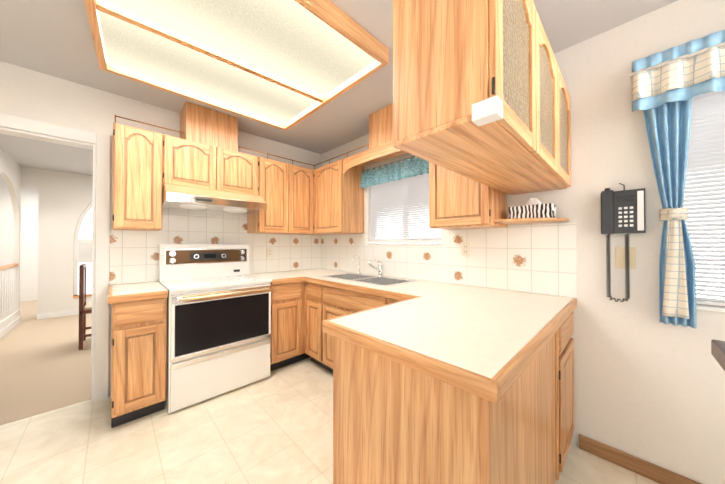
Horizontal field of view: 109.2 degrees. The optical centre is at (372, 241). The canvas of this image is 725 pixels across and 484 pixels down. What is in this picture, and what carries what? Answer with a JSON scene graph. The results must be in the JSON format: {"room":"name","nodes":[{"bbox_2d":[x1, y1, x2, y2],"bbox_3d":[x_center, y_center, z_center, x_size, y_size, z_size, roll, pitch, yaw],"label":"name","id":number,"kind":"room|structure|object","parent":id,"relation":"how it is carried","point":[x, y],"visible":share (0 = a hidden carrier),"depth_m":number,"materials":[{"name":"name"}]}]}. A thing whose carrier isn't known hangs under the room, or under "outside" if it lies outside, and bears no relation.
{"room":"kitchen","nodes":[
{"label":"kitchen","id":0,"kind":"room"},
{"bbox_2d":[0,149,20,330],"bbox_3d":[-4.333,0.024,2.781,3.780,2.500,0.055,0,-1,45],"label":"wall","id":1,"kind":"structure","parent":0,"point":[10,171],"depth_m":3.99,"materials":[{"name":"paint"}]},
{"bbox_2d":[0,263,17,321],"bbox_3d":[-5.068,0.703,3.505,1.580,0.747,0.044,0,-1,45],"label":"stair railing","id":2,"kind":"object","parent":1,"relation":"attached to","point":[7,289],"visible":1,"depth_m":3.71,"materials":[{"name":"white paint"}]},
{"bbox_2d":[0,316,20,338],"bbox_3d":[-4.309,1.222,2.797,3.740,0.095,0.013,0,-1,45],"label":"baseboard","id":3,"kind":"structure","parent":1,"relation":"attached to","point":[9,327],"depth_m":3.70,"materials":[{"name":"white paint"}]},
{"bbox_2d":[0,184,38,301],"bbox_3d":[-6.426,0.056,6.834,0.100,2.500,5.790,0,-1,45],"label":"wall","id":4,"kind":"structure","parent":0,"point":[29,249],"depth_m":5.60,"materials":[{"name":"paint"}]},
{"bbox_2d":[0,300,91,424],"bbox_3d":[-4.172,1.316,4.595,6.240,0.064,5.800,0,-1,45],"label":"floor carpet","id":5,"kind":"object","parent":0,"point":[45,365],"depth_m":2.64,"materials":[{"name":"beige carpet"}]},
{"bbox_2d":[79,263,91,349],"bbox_3d":[-3.455,0.776,3.334,0.460,0.995,0.435,0,-1,45],"label":"dining chair","id":6,"kind":"object","parent":5,"relation":"on","point":[85,308],"visible":0.56,"depth_m":3.05,"materials":[{"name":"brown wood"}]},
{"bbox_2d":[21,167,92,313],"bbox_3d":[-4.203,0.047,5.667,0.100,2.500,4.335,0,-1,45],"label":"wall","id":7,"kind":"structure","parent":0,"point":[65,200],"depth_m":4.40,"materials":[{"name":"paint"}]},
{"bbox_2d":[37,309,78,319],"bbox_3d":[-4.085,1.244,5.695,0.014,0.095,4.095,0,-1,45],"label":"baseboard","id":8,"kind":"structure","parent":7,"relation":"attached to","point":[76,311],"depth_m":4.39,"materials":[{"name":"white paint"}]},
{"bbox_2d":[73,202,92,297],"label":"dining room window","id":9,"kind":"structure","parent":7,"relation":"in","point":[77,230],"depth_m":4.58,"materials":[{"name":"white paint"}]},
{"bbox_2d":[0,61,320,396],"bbox_3d":[-1.986,0.021,2.379,0.120,2.500,3.720,0,-1,45],"label":"wall","id":10,"kind":"structure","parent":0,"point":[33,95],"depth_m":2.06,"materials":[{"name":"paint"}]},
{"bbox_2d":[0,113,110,401],"bbox_3d":[-2.551,0.197,1.808,0.156,2.140,0.985,0,-1,45],"label":"door frame","id":11,"kind":"structure","parent":10,"relation":"attached to","point":[101,148],"depth_m":2.06,"materials":[{"name":"white paint"}]},
{"bbox_2d":[113,123,176,230],"bbox_3d":[-1.909,-0.496,2.139,0.327,0.790,0.349,0,-1,45],"label":"upper cabinet","id":12,"kind":"object","parent":10,"relation":"attached to","point":[144,161],"depth_m":2.01,"materials":[{"name":"brown wood"}]},
{"bbox_2d":[173,133,224,190],"bbox_3d":[-1.673,-0.679,2.378,0.327,0.420,0.440,0,-1,45],"label":"upper cabinet","id":13,"kind":"object","parent":10,"relation":"attached to","point":[200,164],"depth_m":2.29,"materials":[{"name":"brown wood"}]},
{"bbox_2d":[162,184,266,213],"bbox_3d":[-1.486,-0.379,2.421,0.522,0.170,0.770,0,-1,45],"label":"range hood","id":14,"kind":"object","parent":13,"relation":"attached to","point":[184,197],"visible":0.98,"depth_m":2.24,"materials":[{"name":"beige metal"}]},
{"bbox_2d":[180,101,237,148],"bbox_3d":[-1.582,-1.057,2.494,0.297,0.338,0.420,0,-1,45],"label":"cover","id":15,"kind":"object","parent":10,"relation":"attached to","point":[203,123],"depth_m":2.37,"materials":[{"name":"brown wood"}]},
{"bbox_2d":[115,115,184,138],"bbox_3d":[-1.784,-0.923,2.085,0.010,0.062,0.431,0,-1,45],"label":"rail","id":16,"kind":"object","parent":15,"relation":"attached to","point":[115,115],"depth_m":2.07,"materials":[{"name":"brown wood"}]},
{"bbox_2d":[238,146,313,165],"bbox_3d":[-1.030,-0.917,2.846,0.010,0.062,0.846,0,-1,45],"label":"rail","id":17,"kind":"object","parent":15,"relation":"attached to","point":[243,147],"depth_m":2.76,"materials":[{"name":"brown wood"}]},
{"bbox_2d":[109,208,320,284],"bbox_3d":[-1.437,0.016,2.842,0.006,0.683,2.050,0,-1,45],"label":"wall tiles","id":18,"kind":"structure","parent":10,"relation":"attached to","point":[134,256],"depth_m":2.57,"materials":[{"name":"white tile"}]},
{"bbox_2d":[267,248,272,257],"bbox_3d":[-1.217,0.126,3.052,0.009,0.116,0.072,0,-1,45],"label":"electrical outlet","id":19,"kind":"object","parent":18,"relation":"attached to","point":[269,252],"visible":1,"depth_m":3.05,"materials":[{"name":"beige plastic"}]},
{"bbox_2d":[225,145,260,195],"bbox_3d":[-1.442,-0.677,2.611,0.327,0.420,0.440,0,-1,45],"label":"upper cabinet","id":20,"kind":"object","parent":10,"relation":"attached to","point":[242,170],"depth_m":2.54,"materials":[{"name":"brown wood"}]},
{"bbox_2d":[247,157,296,233],"bbox_3d":[-1.172,-0.493,2.881,0.327,0.785,0.447,0,-1,45],"label":"upper cabinet","id":21,"kind":"object","parent":10,"relation":"attached to","point":[278,179],"depth_m":2.80,"materials":[{"name":"brown wood"}]},
{"bbox_2d":[285,166,312,234],"bbox_3d":[-0.961,-0.491,3.095,0.327,0.785,0.378,0,-1,45],"label":"upper cabinet","id":22,"kind":"object","parent":10,"relation":"attached to","point":[302,172],"depth_m":3.01,"materials":[{"name":"brown wood"}]},
{"bbox_2d":[0,357,659,483],"bbox_3d":[-0.303,1.287,0.615,4.860,0.060,3.600,0,-1,45],"label":"floor","id":23,"kind":"structure","parent":0,"point":[275,426],"depth_m":1.61,"materials":[{"name":"tile"}]},
{"bbox_2d":[107,281,167,427],"bbox_3d":[-1.824,0.809,1.987,0.647,0.913,0.307,0,-1,45],"label":"base cabinet","id":24,"kind":"object","parent":23,"relation":"on","point":[139,354],"visible":1,"depth_m":1.79,"materials":[{"name":"brown wood"}]},
{"bbox_2d":[158,244,271,413],"bbox_3d":[-1.413,0.646,2.338,0.704,1.250,0.758,0,-1,45],"label":"range","id":25,"kind":"object","parent":23,"relation":"on","point":[218,319],"visible":0.98,"depth_m":2.15,"materials":[{"name":"white metal"}]},
{"bbox_2d":[270,280,301,370],"bbox_3d":[-1.070,0.836,2.768,0.616,0.872,0.325,0,-1,45],"label":"base cabinet","id":26,"kind":"object","parent":23,"relation":"on","point":[286,295],"depth_m":2.55,"materials":[{"name":"brown wood"}]},
{"bbox_2d":[302,279,361,367],"bbox_3d":[-0.440,0.836,2.851,0.201,0.872,0.617,0,-1,45],"label":"base cabinet","id":27,"kind":"object","parent":23,"relation":"on","point":[320,302],"depth_m":2.48,"materials":[{"name":"brown wood"}]},
{"bbox_2d":[314,272,409,291],"bbox_3d":[-0.066,0.376,2.479,0.870,0.038,0.621,0,-1,45],"label":"countertop","id":28,"kind":"structure","parent":27,"relation":"on","point":[357,287],"depth_m":2.20,"materials":[{"name":"white laminate"}]},
{"bbox_2d":[378,292,409,307],"bbox_3d":[0.412,0.830,2.006,0.401,0.872,0.617,0,-1,45],"label":"base cabinet","id":29,"kind":"object","parent":23,"relation":"on","point":[382,298],"depth_m":1.86,"materials":[{"name":"brown wood"}]},
{"bbox_2d":[330,316,565,483],"bbox_3d":[0.396,0.823,1.218,0.687,0.872,0.927,0,-1,45],"label":"base cabinet","id":30,"kind":"object","parent":23,"relation":"on","point":[439,383],"depth_m":0.89,"materials":[{"name":"brown wood"}]},
{"bbox_2d":[250,268,461,299],"bbox_3d":[-0.320,0.376,2.483,2.078,0.038,0.973,0,-1,45],"label":"countertop","id":31,"kind":"structure","parent":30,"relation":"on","point":[421,287],"depth_m":2.14,"materials":[{"name":"white laminate"}]},
{"bbox_2d":[353,255,383,276],"bbox_3d":[-0.080,0.246,2.691,0.380,0.210,0.205,0,-1,45],"label":"faucet","id":32,"kind":"object","parent":31,"relation":"on","point":[379,268],"visible":1,"depth_m":2.61,"materials":[{"name":"silver metal"}]},
{"bbox_2d":[321,273,418,286],"bbox_3d":[-0.052,0.441,2.493,0.900,0.180,0.450,0,-1,45],"label":"sink","id":33,"kind":"object","parent":31,"relation":"in","point":[384,281],"visible":0.31,"depth_m":2.53,"materials":[{"name":"silver metal"}]},
{"bbox_2d":[326,285,573,395],"bbox_3d":[0.529,0.368,1.372,0.694,0.038,1.354,0,-1,45],"label":"countertop","id":34,"kind":"structure","parent":30,"relation":"on","point":[471,336],"depth_m":1.03,"materials":[{"name":"white laminate"}]},
{"bbox_2d":[562,304,576,455],"bbox_3d":[0.840,0.827,1.665,0.687,0.872,0.497,0,-1,45],"label":"base cabinet","id":35,"kind":"object","parent":23,"relation":"on","point":[570,424],"depth_m":1.46,"materials":[{"name":"brown wood"}]},
{"bbox_2d":[711,339,724,370],"bbox_3d":[0.807,0.759,0.265,0.435,0.980,0.860,0,-1,45],"label":"table","id":36,"kind":"object","parent":23,"relation":"on","point":[718,350],"visible":1,"depth_m":0.67,"materials":[{"name":"brown wood"}]},
{"bbox_2d":[0,0,677,184],"bbox_3d":[-2.447,-1.275,2.903,11.400,0.100,6.100,0,-1,45],"label":"ceiling","id":37,"kind":"structure","parent":0,"point":[54,38],"depth_m":1.74,"materials":[{"name":"white paint"}]},
{"bbox_2d":[84,0,388,130],"bbox_3d":[-0.869,-1.184,1.640,1.380,0.098,1.370,0,-1,45],"label":"ceiling light","id":38,"kind":"object","parent":37,"relation":"attached to","point":[285,65],"visible":1,"depth_m":1.59,"materials":[{"name":"white plastic"}]},
{"bbox_2d":[321,0,724,483],"bbox_3d":[1.029,0.017,1.924,4.800,2.500,0.120,0,-1,45],"label":"wall","id":39,"kind":"structure","parent":0,"point":[649,386],"depth_m":1.44,"materials":[{"name":"paint"}]},
{"bbox_2d":[309,157,364,234],"bbox_3d":[-0.428,-0.492,3.023,0.570,0.785,0.373,0,-1,45],"label":"upper cabinet","id":40,"kind":"object","parent":39,"relation":"attached to","point":[327,199],"depth_m":2.87,"materials":[{"name":"brown wood"}]},
{"bbox_2d":[314,144,368,168],"bbox_3d":[-0.377,-0.918,2.826,0.964,0.062,0.010,0,-1,45],"label":"rail","id":41,"kind":"object","parent":40,"relation":"attached to","point":[367,144],"depth_m":2.76,"materials":[{"name":"brown wood"}]},
{"bbox_2d":[365,103,406,156],"bbox_3d":[0.205,-1.058,2.452,0.380,0.338,0.297,0,-1,45],"label":"upper cabinet","id":42,"kind":"object","parent":39,"relation":"attached to","point":[380,121],"depth_m":2.36,"materials":[{"name":"brown wood"}]},
{"bbox_2d":[367,205,441,243],"bbox_3d":[0.313,-0.395,2.619,0.926,0.821,0.137,0,-1,45],"label":"kitchen window","id":43,"kind":"structure","parent":39,"relation":"in","point":[415,242],"depth_m":2.58,"materials":[{"name":"white paint"}]},
{"bbox_2d":[360,156,428,187],"bbox_3d":[0.240,-0.704,2.540,1.051,0.198,0.062,0,-1,45],"label":"valance","id":44,"kind":"object","parent":43,"relation":"attached to","point":[412,166],"visible":0.77,"depth_m":2.58,"materials":[{"name":"teal fabric"}]},
{"bbox_2d":[370,173,441,241],"bbox_3d":[0.307,-0.405,2.613,0.918,0.797,0.034,0,-1,45],"label":"window blinds","id":45,"kind":"object","parent":43,"relation":"attached to","point":[412,193],"visible":0.56,"depth_m":2.62,"materials":[{"name":"white paint"}]},
{"bbox_2d":[321,222,576,297],"bbox_3d":[0.277,0.121,2.580,2.792,0.469,0.006,0,-1,45],"label":"wall tiles","id":46,"kind":"structure","parent":39,"relation":"attached to","point":[538,258],"depth_m":1.99,"materials":[{"name":"white tile"}]},
{"bbox_2d":[461,242,469,255],"bbox_3d":[0.758,0.059,2.092,0.072,0.116,0.009,0,-1,45],"label":"electrical outlet","id":47,"kind":"object","parent":46,"relation":"attached to","point":[465,248],"visible":1,"depth_m":2.09,"materials":[{"name":"beige plastic"}]},
{"bbox_2d":[429,162,506,229],"bbox_3d":[0.706,-0.500,1.930,0.460,0.785,0.327,0,-1,45],"label":"upper cabinet","id":48,"kind":"object","parent":39,"relation":"attached to","point":[456,201],"depth_m":1.81,"materials":[{"name":"brown wood"}]},
{"bbox_2d":[393,0,544,175],"bbox_3d":[0.373,-0.794,0.997,0.365,0.888,0.496,0,-1,45],"label":"upper cabinet","id":49,"kind":"object","parent":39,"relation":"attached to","point":[481,93],"depth_m":0.84,"materials":[{"name":"brown wood"}]},
{"bbox_2d":[465,33,564,187],"bbox_3d":[0.660,-0.792,1.285,0.365,0.888,0.549,0,-1,45],"label":"upper cabinet","id":50,"kind":"object","parent":39,"relation":"attached to","point":[553,166],"depth_m":1.28,"materials":[{"name":"brown wood"}]},
{"bbox_2d":[494,218,568,223],"bbox_3d":[1.019,-0.139,1.656,0.360,0.018,0.270,0,-1,45],"label":"corner shelf","id":51,"kind":"object","parent":39,"relation":"attached to","point":[523,220],"visible":1,"depth_m":1.63,"materials":[{"name":"brown wood"}]},
{"bbox_2d":[509,197,555,218],"bbox_3d":[1.044,-0.223,1.686,0.240,0.148,0.130,0,-1,45],"label":"tissue box","id":52,"kind":"object","parent":51,"relation":"on","point":[533,207],"visible":0.96,"depth_m":1.63,"materials":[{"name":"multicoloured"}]},
{"bbox_2d":[494,84,570,194],"bbox_3d":[0.946,-0.790,1.574,0.365,0.888,0.497,0,-1,45],"label":"upper cabinet","id":53,"kind":"object","parent":39,"relation":"attached to","point":[546,185],"depth_m":1.58,"materials":[{"name":"brown wood"}]},
{"bbox_2d":[601,183,645,268],"bbox_3d":[1.381,-0.091,1.423,0.177,0.480,0.092,0,-1,45],"label":"phone","id":54,"kind":"object","parent":39,"relation":"attached to","point":[623,211],"visible":1,"depth_m":1.42,"materials":[{"name":"black plastic"}]},
{"bbox_2d":[606,234,629,301],"bbox_3d":[1.380,0.146,1.449,0.099,0.385,0.022,0,-1,45],"label":"phone cord","id":55,"kind":"object","parent":54,"relation":"hanging from","point":[627,267],"visible":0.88,"depth_m":1.43,"materials":[{"name":"black plastic"}]},
{"bbox_2d":[579,434,701,483],"bbox_3d":[1.964,1.216,0.888,1.964,0.084,0.019,0,-1,45],"label":"baseboard","id":56,"kind":"structure","parent":39,"relation":"attached to","point":[651,471],"depth_m":1.40,"materials":[{"name":"brown wood"}]},
{"bbox_2d":[629,30,724,111],"bbox_3d":[1.847,-0.816,0.864,1.396,0.281,0.067,0,-1,45],"label":"valance","id":57,"kind":"object","parent":39,"relation":"attached to","point":[687,69],"visible":1,"depth_m":1.24,"materials":[{"name":"blue fabric"}]},
{"bbox_2d":[684,166,724,312],"bbox_3d":[1.974,-0.265,0.969,1.106,1.186,0.137,0,-1,45],"label":"nook window","id":58,"kind":"structure","parent":39,"relation":"in","point":[714,308],"depth_m":1.29,"materials":[{"name":"white paint"}]},
{"bbox_2d":[643,88,695,328],"bbox_3d":[1.483,-0.213,1.297,0.186,1.250,0.110,0,-1,45],"label":"curtain","id":59,"kind":"object","parent":58,"relation":"hanging from","point":[668,128],"visible":0.88,"depth_m":1.27,"materials":[{"name":"blue fabric"}]},
{"bbox_2d":[683,77,724,305],"bbox_3d":[1.969,-0.275,0.964,1.098,1.162,0.034,0,-1,45],"label":"blinds","id":60,"kind":"object","parent":58,"relation":"attached to","point":[707,139],"depth_m":1.27,"materials":[{"name":"white paint"}]}
]}

